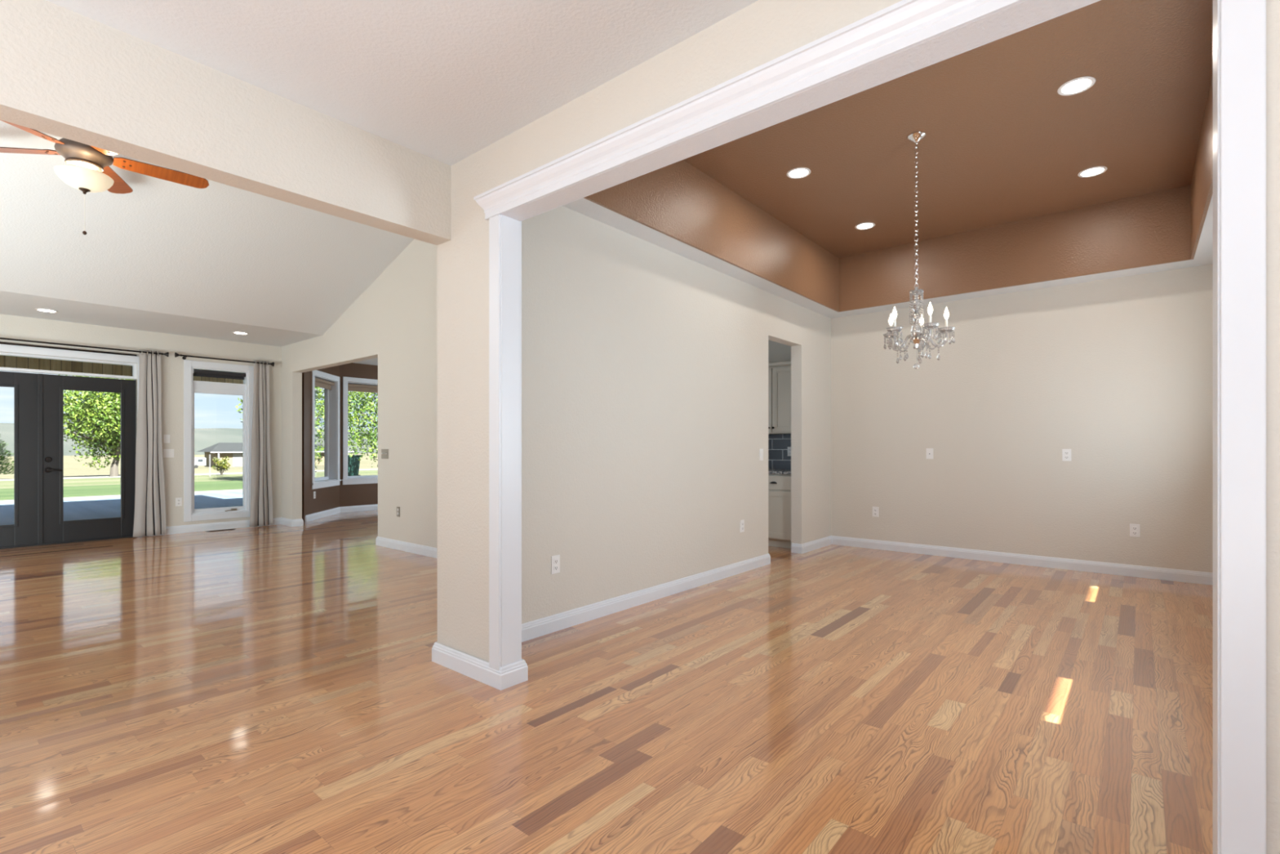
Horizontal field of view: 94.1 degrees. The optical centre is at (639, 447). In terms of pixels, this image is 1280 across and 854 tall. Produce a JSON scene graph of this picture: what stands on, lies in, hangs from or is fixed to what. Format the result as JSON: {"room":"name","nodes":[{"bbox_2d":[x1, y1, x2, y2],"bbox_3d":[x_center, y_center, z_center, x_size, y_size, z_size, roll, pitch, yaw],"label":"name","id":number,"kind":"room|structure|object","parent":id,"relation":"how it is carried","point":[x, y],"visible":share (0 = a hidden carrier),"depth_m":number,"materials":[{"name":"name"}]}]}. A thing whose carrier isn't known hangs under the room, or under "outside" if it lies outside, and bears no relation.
{"room":"entrance hall","nodes":[
{"label":"entrance hall","id":0,"kind":"room"},
{"bbox_2d":[0,314,281,536],"bbox_3d":[-8.294,-0.425,5.982,0.200,3.200,8.720,0,0,40],"label":"wall","id":1,"kind":"structure","parent":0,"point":[11,326],"depth_m":8.12,"materials":[{"name":"white paint"}]},
{"bbox_2d":[0,343,138,415],"bbox_3d":[-7.234,-0.013,7.172,0.138,2.375,1.975,0,0,40],"label":"window","id":2,"kind":"structure","parent":1,"relation":"attached to","point":[60,353],"depth_m":7.36,"materials":[{"name":"white paint"}]},
{"bbox_2d":[0,371,38,547],"bbox_3d":[-7.518,0.138,6.826,0.057,2.050,0.914,0,0,40],"label":"door","id":3,"kind":"structure","parent":2,"relation":"attached to","point":[24,529],"depth_m":7.07,"materials":[{"name":"black paint"}]},
{"bbox_2d":[38,373,42,544],"bbox_3d":[-7.203,0.138,7.162,0.018,2.050,0.040,0,0,40],"label":"door frame","id":4,"kind":"structure","parent":2,"relation":"attached to","point":[40,375],"depth_m":7.16,"materials":[{"name":"black paint"}]},
{"bbox_2d":[42,373,135,543],"bbox_3d":[-6.910,0.138,7.498,0.126,2.050,0.889,0,0,40],"label":"door","id":5,"kind":"structure","parent":2,"relation":"attached to","point":[55,529],"depth_m":7.38,"materials":[{"name":"black paint"}]},
{"bbox_2d":[0,337,168,356],"bbox_3d":[-7.130,-1.238,7.113,0.134,0.091,2.398,0,0,40],"label":"curtain rod","id":6,"kind":"object","parent":1,"relation":"attached to","point":[166,353],"visible":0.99,"depth_m":7.32,"materials":[{"name":"black metal"}]},
{"bbox_2d":[133,349,166,537],"bbox_3d":[-6.460,-0.059,7.861,0.062,2.443,0.351,0,0,40],"label":"curtain","id":7,"kind":"object","parent":6,"relation":"hanging from","point":[149,517],"visible":1,"depth_m":7.86,"materials":[{"name":"grey fabric"}]},
{"bbox_2d":[163,434,170,443],"bbox_3d":[-6.407,-0.118,8.073,0.010,0.116,0.072,0,0,40],"label":"light switch","id":8,"kind":"object","parent":1,"relation":"attached to","point":[166,437],"visible":1,"depth_m":8.07,"materials":[{"name":"white plastic"}]},
{"bbox_2d":[163,448,173,457],"bbox_3d":[-6.394,0.077,8.088,0.010,0.116,0.118,0,0,40],"label":"light switch","id":9,"kind":"object","parent":1,"relation":"attached to","point":[166,452],"visible":1,"depth_m":8.09,"materials":[{"name":"white plastic"}]},
{"bbox_2d":[175,497,182,506],"bbox_3d":[-6.323,0.745,8.173,0.010,0.116,0.072,0,0,40],"label":"electrical outlet","id":10,"kind":"object","parent":1,"relation":"attached to","point":[178,500],"visible":1,"depth_m":8.17,"materials":[{"name":"white plastic"}]},
{"bbox_2d":[183,360,253,521],"bbox_3d":[-6.069,-0.092,8.595,0.178,2.235,0.860,0,0,40],"label":"window","id":11,"kind":"structure","parent":1,"relation":"attached to","point":[190,386],"depth_m":8.48,"materials":[{"name":"white paint"}]},
{"bbox_2d":[192,368,246,379],"bbox_3d":[-6.038,-1.054,8.570,0.064,0.103,0.647,0,0,40],"label":"roller blind","id":12,"kind":"object","parent":1,"relation":"attached to","point":[197,372],"visible":1,"depth_m":8.55,"materials":[{"name":"grey fabric"}]},
{"bbox_2d":[174,352,274,366],"bbox_3d":[-5.930,-1.251,8.545,0.134,0.076,1.203,0,0,40],"label":"curtain rod","id":13,"kind":"object","parent":1,"relation":"attached to","point":[176,354],"visible":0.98,"depth_m":8.44,"materials":[{"name":"black metal"}]},
{"bbox_2d":[249,360,272,526],"bbox_3d":[-5.626,-0.064,8.857,0.067,2.453,0.312,0,0,37],"label":"curtain","id":14,"kind":"object","parent":13,"relation":"hanging from","point":[261,491],"visible":1,"depth_m":8.85,"materials":[{"name":"grey fabric"}]},
{"bbox_2d":[0,120,413,346],"bbox_3d":[-5.496,-2.033,3.612,7.135,0.976,8.480,0,0,40],"label":"ceiling","id":15,"kind":"structure","parent":0,"point":[216,260],"depth_m":6.05,"materials":[{"name":"white paint"}]},
{"bbox_2d":[35,308,57,312],"bbox_3d":[-6.683,-1.542,6.715,0.188,0.007,0.188,0,0,40],"label":"recessed light","id":16,"kind":"object","parent":15,"relation":"in","point":[37,309],"visible":1,"depth_m":6.71,"materials":[{"name":"white"}]},
{"bbox_2d":[0,120,208,235],"bbox_3d":[-3.951,-1.991,4.294,1.359,0.931,1.381,0,0,40],"label":"ceiling fan","id":17,"kind":"object","parent":15,"relation":"hanging from","point":[86,169],"visible":0.84,"depth_m":4.25,"materials":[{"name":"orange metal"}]},
{"bbox_2d":[232,331,248,334],"bbox_3d":[-5.385,-1.542,8.035,0.188,0.007,0.188,0,0,40],"label":"recessed light","id":18,"kind":"object","parent":15,"relation":"in","point":[234,332],"visible":1,"depth_m":8.04,"materials":[{"name":"white"}]},
{"bbox_2d":[0,0,450,245],"bbox_3d":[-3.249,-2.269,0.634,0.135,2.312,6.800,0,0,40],"label":"beam","id":19,"kind":"structure","parent":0,"point":[64,73],"depth_m":2.34,"materials":[{"name":"white paint"}]},
{"bbox_2d":[302,364,339,522],"bbox_3d":[-5.454,-0.325,10.098,0.200,3.000,1.501,0,0,-6],"label":"wall","id":20,"kind":"structure","parent":0,"point":[326,498],"depth_m":9.56,"materials":[{"name":"brown paint"}]},
{"bbox_2d":[311,369,341,488],"bbox_3d":[-5.444,-0.297,10.169,0.235,1.945,1.140,0,0,-6],"label":"window","id":21,"kind":"structure","parent":20,"relation":"in","point":[331,397],"depth_m":10.60,"materials":[{"name":"white paint"}]},
{"bbox_2d":[315,377,334,390],"bbox_3d":[-5.425,-1.097,10.171,0.066,0.145,0.912,0,0,-6],"label":"roller blind","id":22,"kind":"object","parent":21,"relation":"attached to","point":[321,383],"visible":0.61,"depth_m":10.26,"materials":[{"name":"brown fabric"}]},
{"bbox_2d":[305,503,377,521],"bbox_3d":[-4.410,1.123,11.770,0.793,0.104,5.371,0,0,29],"label":"baseboard","id":23,"kind":"structure","parent":20,"relation":"attached to","point":[314,516],"depth_m":10.70,"materials":[{"name":"white paint"}]},
{"bbox_2d":[339,362,377,506],"bbox_3d":[-4.110,-0.325,12.489,0.200,3.000,4.330,0,0,40],"label":"wall","id":24,"kind":"structure","parent":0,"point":[350,495],"depth_m":10.96,"materials":[{"name":"brown paint"}]},
{"bbox_2d":[342,376,377,484],"bbox_3d":[-4.984,-0.305,11.418,0.235,1.960,1.495,0,0,40],"label":"window","id":25,"kind":"structure","parent":24,"relation":"attached to","point":[362,479],"depth_m":10.85,"materials":[{"name":"white paint"}]},
{"bbox_2d":[347,382,377,393],"bbox_3d":[-4.969,-1.113,11.405,0.066,0.145,1.267,0,0,40],"label":"roller blind","id":26,"kind":"object","parent":24,"relation":"attached to","point":[351,387],"visible":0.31,"depth_m":11.15,"materials":[{"name":"brown fabric"}]},
{"bbox_2d":[281,239,437,547],"bbox_3d":[-2.732,-1.175,6.912,7.135,4.700,0.130,0,0,40],"label":"wall","id":27,"kind":"structure","parent":0,"point":[394,321],"depth_m":6.90,"materials":[{"name":"white paint"}]},
{"bbox_2d":[147,517,280,536],"bbox_3d":[-6.022,1.123,8.527,0.016,0.104,1.600,0,0,40],"label":"baseboard","id":28,"kind":"structure","parent":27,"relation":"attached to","point":[244,523],"depth_m":8.45,"materials":[{"name":"white paint"}]},
{"bbox_2d":[280,517,303,526],"bbox_3d":[-5.290,1.123,9.059,0.456,0.104,0.167,0,0,40],"label":"baseboard","id":29,"kind":"structure","parent":27,"relation":"attached to","point":[291,522],"depth_m":8.93,"materials":[{"name":"white paint"}]},
{"bbox_2d":[381,448,388,458],"bbox_3d":[-3.030,0.075,7.066,0.164,0.116,0.018,0,0,40],"label":"light switch","id":30,"kind":"object","parent":27,"relation":"attached to","point":[384,452],"visible":1,"depth_m":7.06,"materials":[{"name":"beige plastic"}]},
{"bbox_2d":[396,506,399,516],"bbox_3d":[-2.786,0.739,6.867,0.072,0.116,0.010,0,0,40],"label":"electrical outlet","id":31,"kind":"object","parent":27,"relation":"attached to","point":[397,508],"visible":1,"depth_m":6.86,"materials":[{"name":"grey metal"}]},
{"bbox_2d":[375,536,437,558],"bbox_3d":[-1.573,1.123,5.925,4.091,0.104,0.136,0,0,40],"label":"baseboard","id":32,"kind":"structure","parent":27,"relation":"attached to","point":[416,548],"depth_m":6.71,"materials":[{"name":"white paint"}]},
{"bbox_2d":[353,357,377,365],"bbox_3d":[-1.385,-1.580,9.450,8.280,0.050,5.490,0,0,40],"label":"ceiling","id":33,"kind":"structure","parent":0,"point":[373,361],"depth_m":10.85,"materials":[{"name":"white paint"}]},
{"bbox_2d":[46,0,758,165],"bbox_3d":[-0.616,-1.535,-0.984,5.980,0.050,5.900,0,0,40],"label":"ceiling","id":34,"kind":"structure","parent":0,"point":[443,81],"depth_m":2.26,"materials":[{"name":"white paint"}]},
{"bbox_2d":[0,509,1212,853],"bbox_3d":[-1.872,1.175,4.112,14.350,0.001,14.100,0,0,40],"label":"floor","id":35,"kind":"structure","parent":0,"point":[832,699],"depth_m":2.61,"materials":[{"name":"brown wood"}]},
{"bbox_2d":[0,536,133,549],"bbox_3d":[-7.245,1.169,7.181,0.130,0.016,1.825,0,0,40],"label":"trim","id":36,"kind":"structure","parent":35,"relation":"on","point":[123,536],"depth_m":7.30,"materials":[{"name":"black paint"}]},
{"bbox_2d":[206,528,235,532],"bbox_3d":[-5.935,1.173,8.441,0.110,0.004,0.330,0,0,40],"label":"floor vent","id":37,"kind":"object","parent":35,"relation":"in","point":[224,529],"visible":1,"depth_m":8.44,"materials":[{"name":"brown metal"}]},
{"bbox_2d":[768,473,791,548],"bbox_3d":[1.602,0.743,7.340,0.950,0.865,0.660,0,0,40],"label":"base cabinet","id":38,"kind":"object","parent":35,"relation":"on","point":[779,485],"visible":0.27,"depth_m":6.94,"materials":[{"name":"beige paint"}]},
{"bbox_2d":[768,468,791,474],"bbox_3d":[1.597,0.292,7.346,0.975,0.034,0.663,0,0,40],"label":"countertop","id":39,"kind":"structure","parent":38,"relation":"on","point":[771,471],"depth_m":6.96,"materials":[{"name":"stone"}]},
{"bbox_2d":[521,205,831,623],"bbox_3d":[1.249,-0.700,6.066,0.125,3.750,7.095,0,0,40],"label":"wall","id":40,"kind":"structure","parent":0,"point":[645,364],"depth_m":4.52,"materials":[{"name":"white paint"}]},
{"bbox_2d":[551,554,559,573],"bbox_3d":[-0.540,0.750,3.825,0.010,0.116,0.072,0,0,40],"label":"electrical outlet","id":41,"kind":"object","parent":40,"relation":"attached to","point":[555,560],"visible":1,"depth_m":3.82,"materials":[{"name":"white plastic"}]},
{"bbox_2d":[740,519,744,532],"bbox_3d":[0.965,0.740,5.622,0.010,0.116,0.072,0,0,40],"label":"electrical outlet","id":42,"kind":"object","parent":40,"relation":"attached to","point":[742,522],"visible":1,"depth_m":5.62,"materials":[{"name":"white plastic"}]},
{"bbox_2d":[759,448,763,460],"bbox_3d":[1.203,0.070,5.906,0.010,0.116,0.072,0,0,40],"label":"light switch","id":43,"kind":"object","parent":40,"relation":"attached to","point":[761,451],"visible":1,"depth_m":5.89,"materials":[{"name":"white plastic"}]},
{"bbox_2d":[431,535,1212,690],"bbox_3d":[1.920,1.123,4.153,3.590,0.104,5.277,0,0,40],"label":"baseboard","id":44,"kind":"structure","parent":40,"relation":"attached to","point":[1151,572],"depth_m":5.13,"materials":[{"name":"white paint"}]},
{"bbox_2d":[768,339,791,469],"bbox_3d":[1.594,-0.185,7.820,1.600,2.720,0.073,0,0,40],"label":"wall","id":45,"kind":"structure","parent":0,"point":[778,444],"depth_m":7.63,"materials":[{"name":"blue tile"}]},
{"bbox_2d":[768,360,791,434],"bbox_3d":[1.698,-0.600,7.419,0.915,0.860,0.415,0,0,40],"label":"upper cabinet","id":46,"kind":"object","parent":45,"relation":"attached to","point":[779,373],"visible":0.4,"depth_m":7.21,"materials":[{"name":"beige paint"}]},
{"bbox_2d":[787,446,791,456],"bbox_3d":[1.893,0.050,7.516,0.072,0.116,0.010,0,0,40],"label":"electrical outlet","id":47,"kind":"object","parent":45,"relation":"attached to","point":[788,447],"visible":0.7,"depth_m":7.52,"materials":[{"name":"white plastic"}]},
{"bbox_2d":[437,0,1279,853],"bbox_3d":[1.255,-0.700,1.354,6.115,3.750,0.123,0,0,40],"label":"wall","id":48,"kind":"structure","parent":0,"point":[762,32],"depth_m":1.28,"materials":[{"name":"white paint"}]},
{"bbox_2d":[488,213,501,671],"bbox_3d":[-0.712,-0.024,2.933,0.081,2.226,0.017,0,0,40],"label":"door frame","id":49,"kind":"structure","parent":48,"relation":"attached to","point":[495,222],"depth_m":2.92,"materials":[{"name":"white paint"}]},
{"bbox_2d":[501,214,519,666],"bbox_3d":[-0.643,0.019,2.955,0.012,2.312,0.113,0,0,40],"label":"trim","id":50,"kind":"structure","parent":48,"relation":"attached to","point":[510,228],"depth_m":2.95,"materials":[{"name":"white paint"}]},
{"bbox_2d":[473,0,1097,221],"bbox_3d":[0.279,-1.192,2.133,2.771,0.109,0.141,0,0,40],"label":"trim","id":51,"kind":"structure","parent":48,"relation":"attached to","point":[904,24],"depth_m":1.98,"materials":[{"name":"white paint"}]},
{"bbox_2d":[520,0,1100,660],"bbox_3d":[0.334,-0.018,2.217,2.604,2.386,0.018,0,0,40],"label":"door frame","id":52,"kind":"structure","parent":48,"relation":"attached to","point":[520,221],"depth_m":3.00,"materials":[{"name":"white paint"}]},
{"bbox_2d":[1212,0,1220,853],"bbox_3d":[1.294,0.019,1.333,0.012,2.312,0.113,0,0,40],"label":"trim","id":53,"kind":"structure","parent":48,"relation":"attached to","point":[1215,3],"depth_m":1.32,"materials":[{"name":"white paint"}]},
{"bbox_2d":[562,195,1212,318],"bbox_3d":[2.005,-1.580,4.165,3.475,0.020,5.150,0,0,40],"label":"crown molding","id":54,"kind":"structure","parent":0,"point":[1203,255],"depth_m":5.22,"materials":[{"name":"white paint"}]},
{"bbox_2d":[583,75,1212,311],"bbox_3d":[1.996,-1.887,4.198,3.024,0.637,4.540,0,0,40],"label":"wall","id":55,"kind":"structure","parent":0,"point":[678,201],"depth_m":5.42,"materials":[{"name":"brown paint"}]},
{"bbox_2d":[683,0,1212,257],"bbox_3d":[1.996,-2.200,4.198,2.984,0.030,4.500,0,0,40],"label":"ceiling","id":56,"kind":"structure","parent":0,"point":[1001,145],"depth_m":4.20,"materials":[{"name":"brown paint"}]},
{"bbox_2d":[786,167,810,178],"bbox_3d":[1.261,-2.182,4.740,0.188,0.007,0.188,0,0,40],"label":"recessed light","id":57,"kind":"object","parent":56,"relation":"in","point":[798,172],"visible":1,"depth_m":4.73,"materials":[{"name":"white"}]},
{"bbox_2d":[854,222,875,229],"bbox_3d":[2.217,-2.182,5.873,0.188,0.007,0.188,0,0,40],"label":"recessed light","id":58,"kind":"object","parent":56,"relation":"in","point":[866,225],"visible":1,"depth_m":5.86,"materials":[{"name":"white"}]},
{"bbox_2d":[883,131,955,368],"bbox_3d":[1.944,-1.367,4.194,0.472,1.635,0.464,0,0,40],"label":"chandelier","id":59,"kind":"object","parent":56,"relation":"hanging from","point":[917,337],"visible":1,"depth_m":4.15,"materials":[{"name":"silver metal"}]},
{"bbox_2d":[883,333,898,338],"bbox_3d":[1.824,-0.809,4.332,0.112,0.030,0.112,0,0,40],"label":"drip tray","id":60,"kind":"object","parent":59,"relation":"on","point":[885,335],"depth_m":4.31,"materials":[{"name":"clear glass"}]},
{"bbox_2d":[886,326,902,333],"bbox_3d":[1.759,-0.809,4.118,0.112,0.030,0.112,0,0,40],"label":"drip tray","id":61,"kind":"object","parent":59,"relation":"on","point":[894,329],"depth_m":4.08,"materials":[{"name":"clear glass"}]},
{"bbox_2d":[921,322,939,328],"bbox_3d":[1.943,-0.809,3.991,0.112,0.030,0.112,0,0,40],"label":"drip tray","id":62,"kind":"object","parent":59,"relation":"on","point":[931,325],"depth_m":3.96,"materials":[{"name":"clear glass"}]},
{"bbox_2d":[937,326,955,333],"bbox_3d":[2.121,-0.809,4.125,0.112,0.030,0.112,0,0,40],"label":"drip tray","id":63,"kind":"object","parent":59,"relation":"on","point":[947,329],"depth_m":4.09,"materials":[{"name":"clear glass"}]},
{"bbox_2d":[1057,75,1095,95],"bbox_3d":[2.635,-2.182,3.600,0.188,0.007,0.188,0,0,40],"label":"recessed light","id":64,"kind":"object","parent":56,"relation":"in","point":[1076,86],"visible":1,"depth_m":3.60,"materials":[{"name":"white plastic"}]},
{"bbox_2d":[1077,165,1107,177],"bbox_3d":[3.582,-2.182,4.720,0.188,0.007,0.188,0,0,40],"label":"recessed light","id":65,"kind":"object","parent":56,"relation":"in","point":[1091,171],"visible":1,"depth_m":4.71,"materials":[{"name":"white"}]},
{"bbox_2d":[831,264,1212,572],"bbox_3d":[3.639,-0.700,6.253,3.950,3.750,0.150,0,0,40],"label":"wall","id":66,"kind":"structure","parent":0,"point":[1116,373],"depth_m":5.88,"materials":[{"name":"white paint"}]},
{"bbox_2d":[872,506,879,516],"bbox_3d":[2.730,0.745,6.910,0.072,0.116,0.010,0,0,40],"label":"electrical outlet","id":67,"kind":"object","parent":66,"relation":"attached to","point":[875,509],"visible":1,"depth_m":6.90,"materials":[{"name":"white plastic"}]},
{"bbox_2d":[926,448,933,458],"bbox_3d":[3.176,0.067,6.536,0.072,0.116,0.010,0,0,40],"label":"wall jack","id":68,"kind":"object","parent":66,"relation":"attached to","point":[929,451],"visible":1,"depth_m":6.53,"materials":[{"name":"white plastic"}]},
{"bbox_2d":[1062,448,1071,461],"bbox_3d":[4.115,0.072,5.750,0.072,0.116,0.010,0,0,40],"label":"electrical outlet","id":69,"kind":"object","parent":66,"relation":"attached to","point":[1066,453],"visible":1,"depth_m":5.75,"materials":[{"name":"white plastic"}]},
{"bbox_2d":[1129,524,1139,537],"bbox_3d":[4.503,0.755,5.425,0.072,0.116,0.010,0,0,40],"label":"electrical outlet","id":70,"kind":"object","parent":66,"relation":"attached to","point":[1134,528],"visible":1,"depth_m":5.42,"materials":[{"name":"white plastic"}]},
{"bbox_3d":[-10.947,-1.865,7.799,6.200,0.120,11.900,0,0,40],"label":"patio","id":71,"kind":"object","parent":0,"visible":0},
{"bbox_2d":[0,355,243,383],"bbox_3d":[-13.293,-1.645,9.764,0.080,0.320,11.900,0,0,40],"label":"beam","id":72,"kind":"structure","parent":71,"relation":"attached to","point":[12,362],"depth_m":11.98,"materials":[{"name":"brown wood"}]},
{"label":"outside","id":73,"kind":"structure","parent":0,"visible":0},
{"bbox_2d":[0,422,377,456],"bbox_3d":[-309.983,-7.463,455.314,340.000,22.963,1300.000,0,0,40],"label":"hills","id":74,"kind":"structure","parent":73,"point":[208,437],"depth_m":363.79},
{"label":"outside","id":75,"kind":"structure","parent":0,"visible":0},
{"bbox_2d":[0,453,377,471],"bbox_3d":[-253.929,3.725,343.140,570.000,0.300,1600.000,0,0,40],"label":"valley","id":76,"kind":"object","parent":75,"point":[70,463],"depth_m":150.74,"materials":[{"name":"plant"}]},
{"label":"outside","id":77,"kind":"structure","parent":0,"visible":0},
{"bbox_2d":[0,463,377,479],"bbox_3d":[-41.729,2.620,80.609,92.500,2.510,370.000,0,0,40],"label":"dry field","id":78,"kind":"structure","parent":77,"point":[83,473],"depth_m":45.75,"materials":[{"name":"plant"}]},
{"bbox_2d":[0,435,13,475],"bbox_3d":[-27.753,0.022,25.245,2.386,2.806,2.465,0,0,-4],"label":"conifer tree","id":79,"kind":"object","parent":78,"relation":"on","point":[2,445],"visible":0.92,"depth_m":25.59,"materials":[{"name":"green plant"}]},
{"bbox_2d":[194,457,205,467],"bbox_3d":[-64.626,2.204,84.786,2.030,1.500,4.400,0,0,40],"label":"trailer","id":80,"kind":"object","parent":78,"relation":"on","point":[197,460],"visible":0.41,"depth_m":85.22,"materials":[{"name":"white"}]},
{"bbox_2d":[198,442,354,466],"bbox_3d":[-62.841,1.170,104.032,7.650,3.950,22.200,0,0,40],"label":"house","id":81,"kind":"structure","parent":78,"relation":"on","point":[233,451],"depth_m":96.38,"materials":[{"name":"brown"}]},
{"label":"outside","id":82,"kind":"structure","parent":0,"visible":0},
{"bbox_2d":[0,468,377,480],"bbox_3d":[-21.560,1.505,31.103,2.000,0.300,180.000,0,0,40],"label":"gravel path","id":83,"kind":"structure","parent":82,"point":[69,477],"depth_m":28.02,"materials":[{"name":"grey"}]},
{"bbox_2d":[62,374,127,476],"bbox_3d":[-24.819,-1.372,28.238,5.767,5.607,4.707,0,0,-29],"label":"maple tree","id":84,"kind":"object","parent":83,"relation":"on","point":[106,413],"visible":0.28,"depth_m":27.06,"materials":[{"name":"green plant"}]},
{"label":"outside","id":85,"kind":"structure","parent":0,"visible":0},
{"bbox_2d":[0,480,242,500],"bbox_3d":[-12.897,1.495,23.847,6.600,0.300,140.000,0,0,40],"label":"lawn","id":86,"kind":"structure","parent":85,"point":[6,494],"depth_m":19.14,"materials":[{"name":"green plant"}]},
{"bbox_2d":[235,386,324,471],"bbox_3d":[-14.028,-1.710,23.627,3.314,6.223,2.966,0,0,-33],"label":"leafy tree","id":87,"kind":"object","parent":86,"relation":"on","point":[320,393],"visible":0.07,"depth_m":24.30,"materials":[{"name":"green plant"}]},
{"bbox_2d":[347,454,361,475],"bbox_3d":[-11.919,0.824,24.401,0.660,1.038,0.768,0,0,15],"label":"wheelie bin","id":88,"kind":"object","parent":86,"relation":"on","point":[353,463],"visible":0.43,"depth_m":24.28,"materials":[{"name":"teal plastic"}]},
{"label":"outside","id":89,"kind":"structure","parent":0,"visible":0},
{"bbox_2d":[0,469,377,488],"bbox_3d":[-18.110,1.505,28.214,7.000,0.300,140.000,0,0,40],"label":"strip","id":90,"kind":"object","parent":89,"point":[100,481],"visible":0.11,"depth_m":25.17,"materials":[{"name":"green plant"}]},
{"bbox_2d":[208,454,210,476],"bbox_3d":[-20.223,0.850,28.027,0.037,1.050,0.037,0,0,-28],"label":"stake","id":91,"kind":"object","parent":90,"relation":"on","point":[209,455],"visible":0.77,"depth_m":28.02,"materials":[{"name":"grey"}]},
{"bbox_2d":[211,456,231,475],"bbox_3d":[-20.310,0.898,28.932,0.846,0.964,0.711,0,0,40],"label":"shrub","id":92,"kind":"object","parent":90,"relation":"on","point":[222,464],"visible":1,"depth_m":28.90,"materials":[{"name":"green plant"}]},
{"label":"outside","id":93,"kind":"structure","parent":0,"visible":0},
{"bbox_2d":[0,491,242,524],"bbox_3d":[-8.748,1.475,13.850,10.600,0.300,70.000,0,0,40],"label":"patio","id":94,"kind":"structure","parent":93,"point":[94,508],"depth_m":13.57,"materials":[{"name":"concrete"}]},
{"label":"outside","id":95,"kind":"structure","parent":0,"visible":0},
{"bbox_2d":[0,488,242,502],"bbox_3d":[-13.195,1.475,17.574,1.000,0.300,70.000,0,0,40],"label":"patio","id":96,"kind":"structure","parent":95,"point":[236,490],"depth_m":16.04,"materials":[{"name":"grey concrete"}]},
{"bbox_2d":[315,387,377,466],"bbox_3d":[-9.139,-1.114,22.755,5.954,5.084,4.318,0,0,-27],"label":"leafy tree","id":97,"kind":"object","parent":96,"relation":"on","point":[351,402],"visible":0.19,"depth_m":21.44,"materials":[{"name":"green plant"}]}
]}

